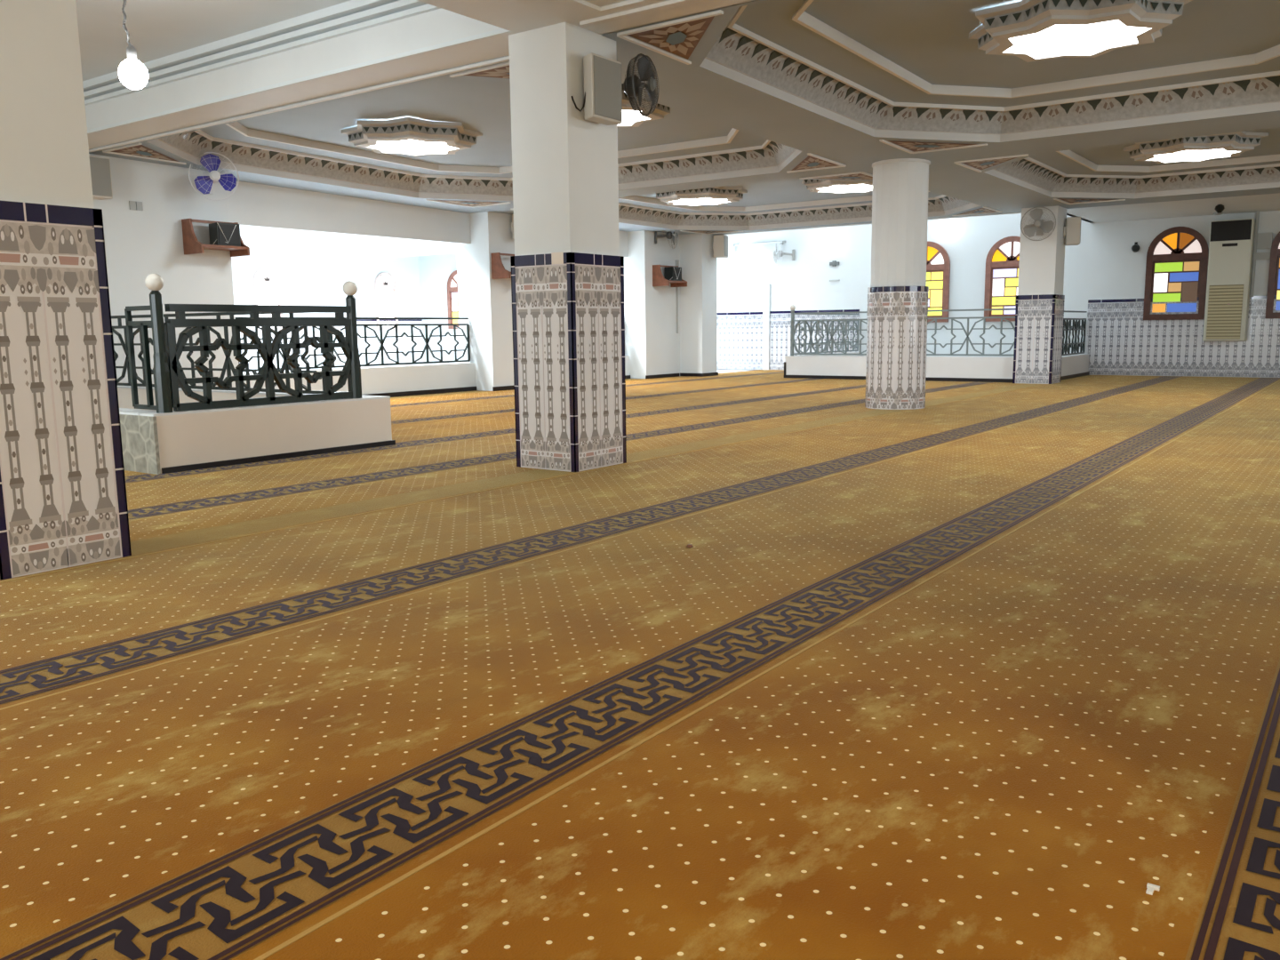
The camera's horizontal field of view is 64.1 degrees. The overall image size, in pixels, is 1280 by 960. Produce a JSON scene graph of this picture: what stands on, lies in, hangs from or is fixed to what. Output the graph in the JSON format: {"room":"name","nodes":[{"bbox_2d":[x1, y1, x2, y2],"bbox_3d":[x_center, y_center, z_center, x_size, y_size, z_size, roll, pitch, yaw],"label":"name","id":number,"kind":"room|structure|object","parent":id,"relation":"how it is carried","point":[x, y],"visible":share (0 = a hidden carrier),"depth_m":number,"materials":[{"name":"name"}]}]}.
{"room":"mosque","nodes":[
{"label":"mosque","id":0,"kind":"room"},
{"bbox_2d":[231,256,421,317],"bbox_3d":[-11.394,-3.620,16.527,0.200,4.200,20.480,5,10,35],"label":"wall","id":1,"kind":"structure","parent":0,"point":[303,282],"depth_m":22.61,"materials":[{"name":"white paint"}]},
{"bbox_2d":[252,266,282,330],"bbox_3d":[-7.768,-3.780,21.355,0.060,1.320,0.620,5,10,35],"label":"window","id":2,"kind":"structure","parent":1,"relation":"in","point":[266,280],"depth_m":21.32,"materials":[{"name":"white glass"}]},
{"bbox_2d":[239,319,423,373],"bbox_3d":[-11.282,-2.078,16.687,0.030,1.100,20.480,5,10,35],"label":"trim","id":3,"kind":"structure","parent":1,"relation":"attached to","point":[404,344],"depth_m":23.63,"materials":[{"name":"white tile"}]},
{"bbox_2d":[374,272,398,329],"bbox_3d":[-5.926,-4.175,23.880,0.060,1.320,0.620,5,10,35],"label":"window","id":4,"kind":"structure","parent":1,"relation":"in","point":[385,284],"depth_m":23.86,"materials":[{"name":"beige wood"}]},
{"bbox_2d":[88,136,680,394],"bbox_3d":[-4.746,-2.107,10.193,0.600,2.900,17.720,5,10,35],"label":"wall","id":5,"kind":"structure","parent":0,"point":[139,244],"depth_m":12.00,"materials":[{"name":"white paint"}]},
{"bbox_2d":[88,155,112,199],"bbox_3d":[-4.913,-2.714,9.185,0.206,0.360,0.236,5,10,35],"label":"loudspeaker","id":6,"kind":"object","parent":5,"relation":"attached to","point":[100,174],"visible":0.54,"depth_m":9.15,"materials":[{"name":"grey plastic"}]},
{"bbox_2d":[128,200,143,210],"bbox_3d":[-4.738,-2.577,9.615,0.012,0.080,0.120,5,10,35],"label":"wall socket","id":7,"kind":"object","parent":5,"relation":"attached to","point":[133,205],"visible":1,"depth_m":9.61,"materials":[{"name":"white plastic"}]},
{"bbox_2d":[188,152,239,200],"bbox_3d":[-4.196,-2.957,10.017,0.460,0.460,0.395,-6,10,-32],"label":"wall fan","id":8,"kind":"object","parent":5,"relation":"attached to","point":[204,183],"visible":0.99,"depth_m":9.89,"materials":[{"name":"blue plastic"}]},
{"bbox_2d":[181,218,249,256],"bbox_3d":[-4.199,-2.400,10.135,0.310,0.335,0.524,5,10,35],"label":"wall shelf","id":9,"kind":"object","parent":5,"relation":"attached to","point":[191,245],"visible":0.86,"depth_m":9.99,"materials":[{"name":"brown wood"}]},
{"bbox_2d":[208,222,240,246],"bbox_3d":[-4.156,-2.439,10.188,0.212,0.225,0.271,5,10,35],"label":"television","id":10,"kind":"object","parent":9,"relation":"on","point":[220,233],"visible":0.85,"depth_m":10.12,"materials":[{"name":"black plastic"}]},
{"bbox_2d":[82,0,511,134],"bbox_3d":[-5.199,-2.391,4.185,5.590,0.370,7.630,5,10,35],"label":"trim","id":11,"kind":"structure","parent":5,"relation":"attached to","point":[351,16],"depth_m":6.78,"materials":[{"name":"white paint"}]},
{"bbox_2d":[235,317,470,371],"bbox_3d":[-3.408,-1.662,12.331,0.028,0.589,3.742,5,10,35],"label":"railing","id":12,"kind":"object","parent":5,"relation":"attached to","point":[427,340],"visible":0.66,"depth_m":12.77,"materials":[{"name":"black metal"}]},
{"bbox_2d":[88,0,702,152],"bbox_3d":[0.504,-2.394,5.066,13.820,0.023,0.300,5,10,35],"label":"trim","id":13,"kind":"structure","parent":5,"relation":"attached to","point":[670,4],"depth_m":6.65,"materials":[{"name":"white paint"}]},
{"bbox_2d":[341,117,482,156],"bbox_3d":[-2.166,-3.247,9.755,1.220,0.153,1.220,-6,10,-31],"label":"ceiling light","id":14,"kind":"object","parent":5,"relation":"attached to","point":[409,136],"visible":1,"depth_m":9.43,"materials":[{"name":"grey paint"}]},
{"bbox_2d":[369,139,455,153],"bbox_3d":[-2.166,-3.188,9.764,0.807,0.006,0.807,1,9,13],"label":"diffuser","id":15,"kind":"object","parent":14,"relation":"attached to","point":[380,146],"depth_m":9.78,"materials":[{"name":"white plastic"}]},
{"bbox_2d":[85,0,754,149],"bbox_3d":[-1.761,-2.115,1.933,13.820,0.400,7.970,5,10,35],"label":"ceiling beam","id":16,"kind":"structure","parent":5,"relation":"attached to","point":[455,20],"depth_m":6.47,"materials":[{"name":"white paint"}]},
{"bbox_2d":[88,55,881,211],"bbox_3d":[-1.518,-3.148,9.641,6.180,0.385,4.930,5,10,35],"label":"ceiling","id":17,"kind":"structure","parent":5,"relation":"attached to","point":[702,140],"depth_m":10.04,"materials":[{"name":"paint"}]},
{"bbox_2d":[491,252,514,279],"bbox_3d":[-1.678,-2.842,13.604,0.310,0.335,0.524,5,10,35],"label":"wall shelf","id":18,"kind":"object","parent":5,"relation":"attached to","point":[499,271],"visible":0.51,"depth_m":13.42,"materials":[{"name":"brown wood"}]},
{"bbox_2d":[510,214,514,239],"bbox_3d":[-1.626,-3.392,13.717,0.206,0.330,0.197,0,8,7],"label":"loudspeaker","id":19,"kind":"object","parent":5,"relation":"attached to","point":[512,222],"visible":0.19,"depth_m":13.66,"materials":[{"name":"grey plastic"}]},
{"bbox_2d":[362,373,679,397],"bbox_3d":[-2.266,-1.192,13.537,0.346,0.055,9.550,5,10,35],"label":"baseboard","id":20,"kind":"structure","parent":5,"relation":"attached to","point":[504,388],"depth_m":13.49,"materials":[{"name":"black"}]},
{"bbox_2d":[617,91,670,127],"bbox_3d":[-0.338,-3.079,8.473,1.220,0.153,1.220,-6,10,-31],"label":"ceiling light","id":21,"kind":"object","parent":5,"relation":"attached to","point":[630,118],"visible":0.19,"depth_m":8.47,"materials":[{"name":"grey paint"}]},
{"bbox_2d":[620,110,647,124],"bbox_3d":[-0.337,-3.020,8.481,0.807,0.006,0.807,-6,10,-31],"label":"diffuser","id":22,"kind":"object","parent":21,"relation":"attached to","point":[628,116],"depth_m":8.57,"materials":[{"name":"white plastic"}]},
{"bbox_2d":[654,230,678,248],"bbox_3d":[0.421,-3.929,16.430,0.375,0.430,0.430,-2,8,-7],"label":"wall fan","id":23,"kind":"object","parent":5,"relation":"attached to","point":[669,236],"visible":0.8,"depth_m":16.39,"materials":[{"name":"grey plastic"}]},
{"bbox_2d":[652,264,687,287],"bbox_3d":[0.485,-3.306,16.570,0.310,0.335,0.544,5,10,35],"label":"wall shelf","id":24,"kind":"object","parent":5,"relation":"attached to","point":[658,278],"visible":0.88,"depth_m":16.41,"materials":[{"name":"brown wood"}]},
{"bbox_2d":[664,266,681,280],"bbox_3d":[0.530,-3.345,16.626,0.212,0.225,0.271,5,10,35],"label":"television","id":25,"kind":"object","parent":24,"relation":"on","point":[671,273],"visible":0.84,"depth_m":16.55,"materials":[{"name":"black plastic"}]},
{"bbox_2d":[675,259,679,333],"bbox_3d":[0.621,-3.050,17.035,0.030,1.200,0.060,5,10,35],"label":"cable conduit","id":26,"kind":"object","parent":5,"relation":"attached to","point":[676,260],"visible":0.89,"depth_m":17.05,"materials":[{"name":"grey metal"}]},
{"bbox_2d":[457,166,1029,234],"bbox_3d":[1.458,-3.747,13.726,6.180,0.314,5.250,5,10,35],"label":"trim","id":27,"kind":"structure","parent":5,"relation":"attached to","point":[781,202],"depth_m":15.06,"materials":[{"name":"paint"}]},
{"bbox_2d":[75,0,1279,261],"bbox_3d":[-1.917,-3.888,9.572,23.200,1.860,20.480,5,10,35],"label":"ceiling","id":28,"kind":"structure","parent":0,"point":[156,28],"depth_m":7.21,"materials":[{"name":"white paint"}]},
{"bbox_2d":[118,0,148,89],"bbox_3d":[-2.667,-2.415,5.335,0.144,0.722,0.144,5,10,35],"label":"hanging bulb","id":29,"kind":"object","parent":28,"relation":"hanging from","point":[132,73],"visible":1,"depth_m":5.33,"materials":[{"name":"white glass"}]},
{"bbox_2d":[656,185,747,206],"bbox_3d":[0.808,-3.832,13.806,1.220,0.153,1.220,-6,10,-31],"label":"ceiling light","id":30,"kind":"object","parent":28,"relation":"attached to","point":[716,196],"visible":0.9,"depth_m":13.47,"materials":[{"name":"grey paint"}]},
{"bbox_2d":[672,198,727,204],"bbox_3d":[0.809,-3.773,13.815,0.807,0.006,0.807,-6,10,-31],"label":"diffuser","id":31,"kind":"object","parent":30,"relation":"attached to","point":[675,201],"depth_m":13.86,"materials":[{"name":"white"}]},
{"bbox_2d":[801,179,872,193],"bbox_3d":[2.604,-3.688,12.682,1.220,0.153,1.220,-6,10,-31],"label":"ceiling light","id":32,"kind":"object","parent":28,"relation":"attached to","point":[833,187],"visible":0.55,"depth_m":12.56,"materials":[{"name":"grey paint"}]},
{"bbox_2d":[820,184,872,191],"bbox_3d":[2.605,-3.629,12.690,0.807,0.006,0.807,1,9,13],"label":"diffuser","id":33,"kind":"object","parent":32,"relation":"attached to","point":[824,188],"depth_m":12.71,"materials":[{"name":"white plastic"}]},
{"bbox_2d":[928,122,1279,208],"bbox_3d":[7.279,-3.202,9.567,8.170,0.314,5.250,5,10,35],"label":"trim","id":34,"kind":"structure","parent":28,"relation":"attached to","point":[1094,174],"depth_m":11.92,"materials":[{"name":"paint"}]},
{"bbox_2d":[1123,131,1268,163],"bbox_3d":[5.665,-3.399,10.482,1.220,0.153,1.220,-6,10,-31],"label":"ceiling light","id":35,"kind":"object","parent":34,"relation":"attached to","point":[1197,148],"visible":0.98,"depth_m":10.22,"materials":[{"name":"grey paint"}]},
{"bbox_2d":[1152,148,1235,161],"bbox_3d":[5.666,-3.340,10.491,0.807,0.006,0.807,1,9,13],"label":"diffuser","id":36,"kind":"object","parent":35,"relation":"attached to","point":[1158,155],"depth_m":10.48,"materials":[{"name":"white plastic"}]},
{"bbox_2d":[1214,204,1224,213],"bbox_3d":[7.678,-3.595,13.549,0.120,0.110,0.117,5,10,35],"label":"security camera","id":37,"kind":"object","parent":28,"relation":"attached to","point":[1219,208],"visible":1,"depth_m":13.51,"materials":[{"name":"black plastic"}]},
{"bbox_2d":[427,368,973,394],"bbox_3d":[-1.877,-0.589,10.060,23.600,0.108,20.880,5,10,35],"label":"floor","id":38,"kind":"structure","parent":0,"point":[719,371],"depth_m":19.42,"materials":[{"name":"orange carpet"}]},
{"bbox_2d":[390,390,487,399],"bbox_3d":[-3.178,-0.961,12.273,0.320,0.012,3.740,5,10,35],"label":"carpet strip","id":39,"kind":"object","parent":38,"relation":"on","point":[475,391],"visible":0.36,"depth_m":13.01,"materials":[{"name":"orange carpet"}]},
{"bbox_2d":[124,378,865,484],"bbox_3d":[-1.697,-0.390,8.288,1.458,0.014,17.800,5,10,35],"label":"carpet","id":40,"kind":"object","parent":38,"relation":"on","point":[423,433],"visible":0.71,"depth_m":9.29,"materials":[{"name":"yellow carpet"}]},
{"bbox_2d":[117,385,395,474],"bbox_3d":[-3.857,-0.462,7.725,3.914,0.347,1.770,5,10,35],"label":"wall","id":41,"kind":"structure","parent":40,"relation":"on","point":[152,442],"depth_m":6.43,"materials":[{"name":"beige paint"}]},
{"bbox_2d":[111,273,362,413],"bbox_3d":[-3.924,-1.024,7.605,3.881,0.801,1.490,5,10,35],"label":"stair railing","id":42,"kind":"object","parent":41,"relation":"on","point":[169,375],"visible":0.91,"depth_m":6.50,"materials":[{"name":"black metal"}]},
{"bbox_2d":[0,375,1093,583],"bbox_3d":[0.884,-0.389,8.078,0.720,0.012,20.480,5,10,35],"label":"carpet","id":43,"kind":"object","parent":38,"relation":"on","point":[148,536],"visible":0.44,"depth_m":5.22,"materials":[{"name":"orange carpet"}]},
{"bbox_2d":[0,0,131,580],"bbox_3d":[-2.185,-0.914,3.523,0.442,2.430,0.442,5,10,35],"label":"tiled column","id":44,"kind":"structure","parent":43,"relation":"on","point":[63,500],"depth_m":3.46,"materials":[{"name":"beige tile"}]},
{"bbox_2d":[508,22,626,471],"bbox_3d":[-0.421,-1.296,5.949,0.452,2.435,0.490,5,10,35],"label":"tiled column","id":45,"kind":"structure","parent":43,"relation":"on","point":[567,267],"depth_m":5.78,"materials":[{"name":"white paint"}]},
{"bbox_2d":[571,52,622,125],"bbox_3d":[-0.236,-2.148,5.631,0.128,0.335,0.303,5,10,35],"label":"loudspeaker","id":46,"kind":"object","parent":45,"relation":"attached to","point":[603,100],"visible":1,"depth_m":5.58,"materials":[{"name":"grey plastic"}]},
{"bbox_2d":[593,55,622,120],"bbox_3d":[-0.175,-2.146,5.612,0.006,0.305,0.246,5,10,35],"label":"grille","id":47,"kind":"object","parent":46,"relation":"attached to","point":[607,72],"depth_m":5.60,"materials":[{"name":"grey fabric"}]},
{"bbox_2d":[621,53,659,116],"bbox_3d":[-0.127,-2.284,5.956,0.455,0.340,0.340,3,9,21],"label":"wall fan","id":48,"kind":"object","parent":45,"relation":"attached to","point":[633,86],"visible":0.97,"depth_m":5.87,"materials":[{"name":"grey plastic"}]},
{"bbox_2d":[864,158,930,409],"bbox_3d":[2.513,-1.880,9.973,0.581,2.345,0.580,5,10,35],"label":"round column","id":49,"kind":"structure","parent":43,"relation":"on","point":[897,312],"depth_m":9.76,"materials":[{"name":"white paint"}]},
{"bbox_2d":[1012,205,1066,383],"bbox_3d":[5.465,-2.511,13.957,0.510,2.360,0.505,5,10,35],"label":"tiled column","id":50,"kind":"structure","parent":43,"relation":"on","point":[1039,310],"depth_m":13.79,"materials":[{"name":"white paint"}]},
{"bbox_2d":[1020,206,1055,240],"bbox_3d":[5.253,-3.368,13.475,0.440,0.440,0.315,4,9,27],"label":"wall fan","id":51,"kind":"object","parent":50,"relation":"attached to","point":[1039,227],"visible":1,"depth_m":13.38,"materials":[{"name":"grey plastic"}]},
{"bbox_2d":[1063,216,1081,245],"bbox_3d":[5.805,-3.344,13.751,0.206,0.360,0.197,2,9,16],"label":"loudspeaker","id":52,"kind":"object","parent":50,"relation":"attached to","point":[1072,230],"visible":1,"depth_m":13.67,"materials":[{"name":"grey plastic"}]},
{"bbox_2d":[125,380,994,521],"bbox_3d":[-0.649,-0.292,7.538,1.118,0.014,17.800,5,10,35],"label":"carpet","id":53,"kind":"object","parent":38,"relation":"on","point":[176,495],"visible":0.71,"depth_m":6.23,"materials":[{"name":"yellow carpet"}]},
{"bbox_2d":[390,369,783,407],"bbox_3d":[-3.237,-0.776,11.022,1.058,0.014,20.480,5,10,35],"label":"carpet","id":54,"kind":"object","parent":38,"relation":"on","point":[490,395],"visible":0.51,"depth_m":13.33,"materials":[{"name":"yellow carpet"}]},
{"bbox_2d":[680,233,718,376],"bbox_3d":[0.983,-2.939,17.212,0.470,2.360,0.500,5,10,35],"label":"square column","id":55,"kind":"structure","parent":54,"relation":"on","point":[698,263],"depth_m":17.04,"materials":[{"name":"white paint"}]},
{"bbox_2d":[712,234,727,257],"bbox_3d":[1.326,-3.882,17.000,0.226,0.360,0.237,3,9,21],"label":"loudspeaker","id":56,"kind":"object","parent":55,"relation":"attached to","point":[720,244],"visible":1,"depth_m":16.91,"materials":[{"name":"grey plastic"}]},
{"bbox_2d":[724,235,727,256],"bbox_3d":[1.428,-3.877,16.959,0.006,0.330,0.216,3,9,21],"label":"grille","id":57,"kind":"object","parent":56,"relation":"attached to","point":[725,236],"depth_m":16.96,"materials":[{"name":"grey fabric"}]},
{"bbox_2d":[0,375,1185,710],"bbox_3d":[1.693,-0.314,7.499,1.254,0.014,20.480,5,10,35],"label":"carpet","id":58,"kind":"object","parent":38,"relation":"on","point":[63,631],"visible":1,"depth_m":3.79,"materials":[{"name":"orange carpet"}]},
{"bbox_2d":[390,373,825,424],"bbox_3d":[-2.156,-0.675,10.250,1.598,0.014,20.480,5,10,35],"label":"carpet","id":59,"kind":"object","parent":38,"relation":"on","point":[434,412],"visible":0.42,"depth_m":12.13,"materials":[{"name":"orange carpet"}]},
{"bbox_2d":[0,376,1279,959],"bbox_3d":[2.712,-0.219,6.771,1.254,0.014,20.480,5,10,35],"label":"carpet","id":60,"kind":"object","parent":38,"relation":"on","point":[237,801],"visible":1,"depth_m":2.24,"materials":[{"name":"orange carpet"}]},
{"bbox_2d":[264,380,1279,959],"bbox_3d":[3.731,-0.123,6.042,1.254,0.014,20.480,5,10,35],"label":"carpet","id":61,"kind":"object","parent":38,"relation":"on","point":[1000,759],"visible":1,"depth_m":1.77,"materials":[{"name":"orange carpet"}]},
{"bbox_2d":[1145,882,1159,895],"bbox_3d":[0.729,0.583,1.456,0.016,0.005,0.024,5,10,35],"label":"scrap","id":62,"kind":"object","parent":61,"relation":"on","point":[1151,888],"visible":1,"depth_m":1.46,"materials":[{"name":"white paper"}]},
{"bbox_2d":[784,352,1089,382],"bbox_3d":[4.681,-1.812,16.179,3.991,0.345,2.656,5,10,35],"label":"wall","id":63,"kind":"structure","parent":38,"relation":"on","point":[804,366],"depth_m":15.14,"materials":[{"name":"white paint"}]},
{"bbox_2d":[1062,310,1087,356],"bbox_3d":[6.318,-2.174,15.144,0.028,0.659,2.292,5,10,35],"label":"railing","id":64,"kind":"object","parent":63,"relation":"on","point":[1076,344],"depth_m":15.49,"materials":[{"name":"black metal"}]},
{"bbox_2d":[418,210,1279,364],"bbox_3d":[4.061,-4.035,18.089,23.400,4.200,0.200,5,10,35],"label":"wall","id":65,"kind":"structure","parent":0,"point":[1104,265],"depth_m":17.32,"materials":[{"name":"white paint"}]},
{"bbox_2d":[447,270,459,328],"bbox_3d":[-4.202,-4.223,23.924,0.820,1.360,0.060,5,10,35],"label":"window","id":66,"kind":"structure","parent":65,"relation":"in","point":[452,296],"depth_m":24.06,"materials":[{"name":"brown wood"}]},
{"bbox_2d":[733,243,739,251],"bbox_3d":[1.857,-4.420,19.459,0.117,0.137,0.086,5,10,35],"label":"tube light","id":67,"kind":"object","parent":65,"relation":"attached to","point":[736,245],"depth_m":19.43,"materials":[{"name":"grey metal"}]},
{"bbox_2d":[717,312,762,369],"bbox_3d":[1.197,-2.748,20.244,2.850,1.090,0.018,5,10,35],"label":"trim","id":68,"kind":"structure","parent":65,"relation":"attached to","point":[740,335],"depth_m":19.71,"materials":[{"name":"white tile"}]},
{"bbox_2d":[762,284,770,369],"bbox_3d":[2.393,-2.885,19.330,0.130,1.600,0.050,5,10,35],"label":"trim","id":69,"kind":"structure","parent":65,"relation":"attached to","point":[766,301],"depth_m":19.31,"materials":[{"name":"white paint"}]},
{"bbox_2d":[749,240,785,245],"bbox_3d":[2.395,-4.409,19.068,0.749,0.060,0.086,5,10,35],"label":"tube light","id":70,"kind":"object","parent":65,"relation":"attached to","point":[773,242],"depth_m":19.05,"materials":[{"name":"grey metal"}]},
{"bbox_2d":[772,241,794,265],"bbox_3d":[2.647,-4.165,18.804,0.395,0.430,0.430,-2,8,-8],"label":"wall fan","id":71,"kind":"object","parent":65,"relation":"attached to","point":[780,252],"visible":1,"depth_m":18.78,"materials":[{"name":"grey plastic"}]},
{"bbox_2d":[769,309,859,369],"bbox_3d":[3.188,-2.566,18.820,1.800,1.100,0.018,5,10,35],"label":"trim","id":72,"kind":"structure","parent":65,"relation":"attached to","point":[780,321],"depth_m":19.01,"materials":[{"name":"white tile"}]},
{"bbox_2d":[829,260,839,266],"bbox_3d":[3.492,-3.890,18.381,0.180,0.100,0.035,5,10,35],"label":"wall clock","id":73,"kind":"object","parent":65,"relation":"attached to","point":[834,263],"visible":1,"depth_m":18.37,"materials":[{"name":"grey plastic"}]},
{"bbox_2d":[719,211,1095,234],"bbox_3d":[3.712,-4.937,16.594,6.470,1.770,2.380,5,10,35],"label":"trim","id":74,"kind":"structure","parent":65,"relation":"attached to","point":[1084,220],"depth_m":15.58,"materials":[{"name":"white paint"}]},
{"bbox_2d":[926,240,950,322],"bbox_3d":[4.868,-3.373,17.442,0.820,1.360,0.060,5,10,35],"label":"window","id":75,"kind":"structure","parent":65,"relation":"in","point":[938,275],"depth_m":17.31,"materials":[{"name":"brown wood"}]},
{"bbox_2d":[938,220,954,236],"bbox_3d":[5.105,-4.182,17.030,0.260,0.260,0.280,5,10,35],"label":"globe light","id":76,"kind":"object","parent":65,"relation":"attached to","point":[946,228],"visible":1,"depth_m":16.94,"materials":[{"name":"white glass"}]},
{"bbox_2d":[1131,241,1139,252],"bbox_3d":[7.496,-3.524,15.477,0.120,0.148,0.100,5,10,35],"label":"security camera","id":77,"kind":"object","parent":65,"relation":"attached to","point":[1135,247],"visible":1,"depth_m":15.45,"materials":[{"name":"black plastic"}]},
{"bbox_2d":[1143,226,1208,319],"bbox_3d":[7.979,-3.072,15.220,0.820,1.360,0.060,5,10,35],"label":"window","id":78,"kind":"structure","parent":65,"relation":"in","point":[1182,273],"depth_m":15.21,"materials":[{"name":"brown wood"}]},
{"bbox_2d":[1085,295,1279,377],"bbox_3d":[10.262,-1.935,13.760,8.000,1.165,0.018,5,10,35],"label":"trim","id":79,"kind":"structure","parent":65,"relation":"attached to","point":[1119,341],"depth_m":15.39,"materials":[{"name":"white tile"}]},
{"bbox_2d":[1202,218,1255,341],"bbox_3d":[8.484,-2.865,14.738,0.530,1.710,0.294,5,10,35],"label":"air conditioner","id":80,"kind":"object","parent":65,"relation":"attached to","point":[1231,241],"visible":1,"depth_m":14.63,"materials":[{"name":"white plastic"}]},
{"bbox_2d":[1209,219,1251,241],"bbox_3d":[8.396,-3.544,14.535,0.500,0.275,0.012,5,10,35],"label":"outlet","id":81,"kind":"object","parent":80,"relation":"attached to","point":[1228,230],"depth_m":14.53,"materials":[{"name":"black"}]},
{"bbox_2d":[1249,211,1259,296],"bbox_3d":[8.788,-3.225,14.619,0.036,1.200,0.040,5,10,35],"label":"cable conduit","id":82,"kind":"object","parent":65,"relation":"attached to","point":[1257,212],"visible":1,"depth_m":14.60,"materials":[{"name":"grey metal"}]},
{"bbox_2d":[1255,252,1270,260],"bbox_3d":[8.868,-3.187,14.560,0.180,0.100,0.050,5,10,35],"label":"switch box","id":83,"kind":"object","parent":65,"relation":"attached to","point":[1259,255],"visible":1,"depth_m":14.54,"materials":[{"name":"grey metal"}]},
{"bbox_2d":[1256,232,1272,249],"bbox_3d":[8.871,-3.393,14.520,0.180,0.220,0.060,5,10,35],"label":"switch box","id":84,"kind":"object","parent":65,"relation":"attached to","point":[1265,240],"visible":1,"depth_m":14.49,"materials":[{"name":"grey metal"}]},
{"bbox_2d":[1265,232,1279,318],"bbox_3d":[9.273,-2.951,14.296,0.820,1.360,0.060,5,10,35],"label":"window","id":85,"kind":"structure","parent":65,"relation":"in","point":[1274,274],"depth_m":14.50,"materials":[{"name":"brown wood"}]},
{"bbox_3d":[7.647,-1.855,3.040,0.200,4.200,20.680,5,10,35],"label":"wall","id":86,"kind":"structure","parent":0,"visible":0},
{"bbox_2d":[601,0,1279,159],"bbox_3d":[4.303,-2.606,5.480,8.170,0.382,4.930,5,10,35],"label":"ceiling","id":87,"kind":"structure","parent":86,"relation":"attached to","point":[879,79],"depth_m":7.42,"materials":[{"name":"paint"}]},
{"bbox_2d":[968,0,1192,62],"bbox_3d":[2.692,-2.799,6.332,1.220,0.153,1.220,-6,10,-31],"label":"ceiling light","id":88,"kind":"object","parent":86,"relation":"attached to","point":[1028,30],"visible":1,"depth_m":6.14,"materials":[{"name":"grey paint"}]},
{"bbox_2d":[1006,19,1147,56],"bbox_3d":[2.693,-2.740,6.340,0.807,0.006,0.807,-6,10,-31],"label":"diffuser","id":89,"kind":"object","parent":88,"relation":"attached to","point":[1070,37],"depth_m":6.31,"materials":[{"name":"white plastic"}]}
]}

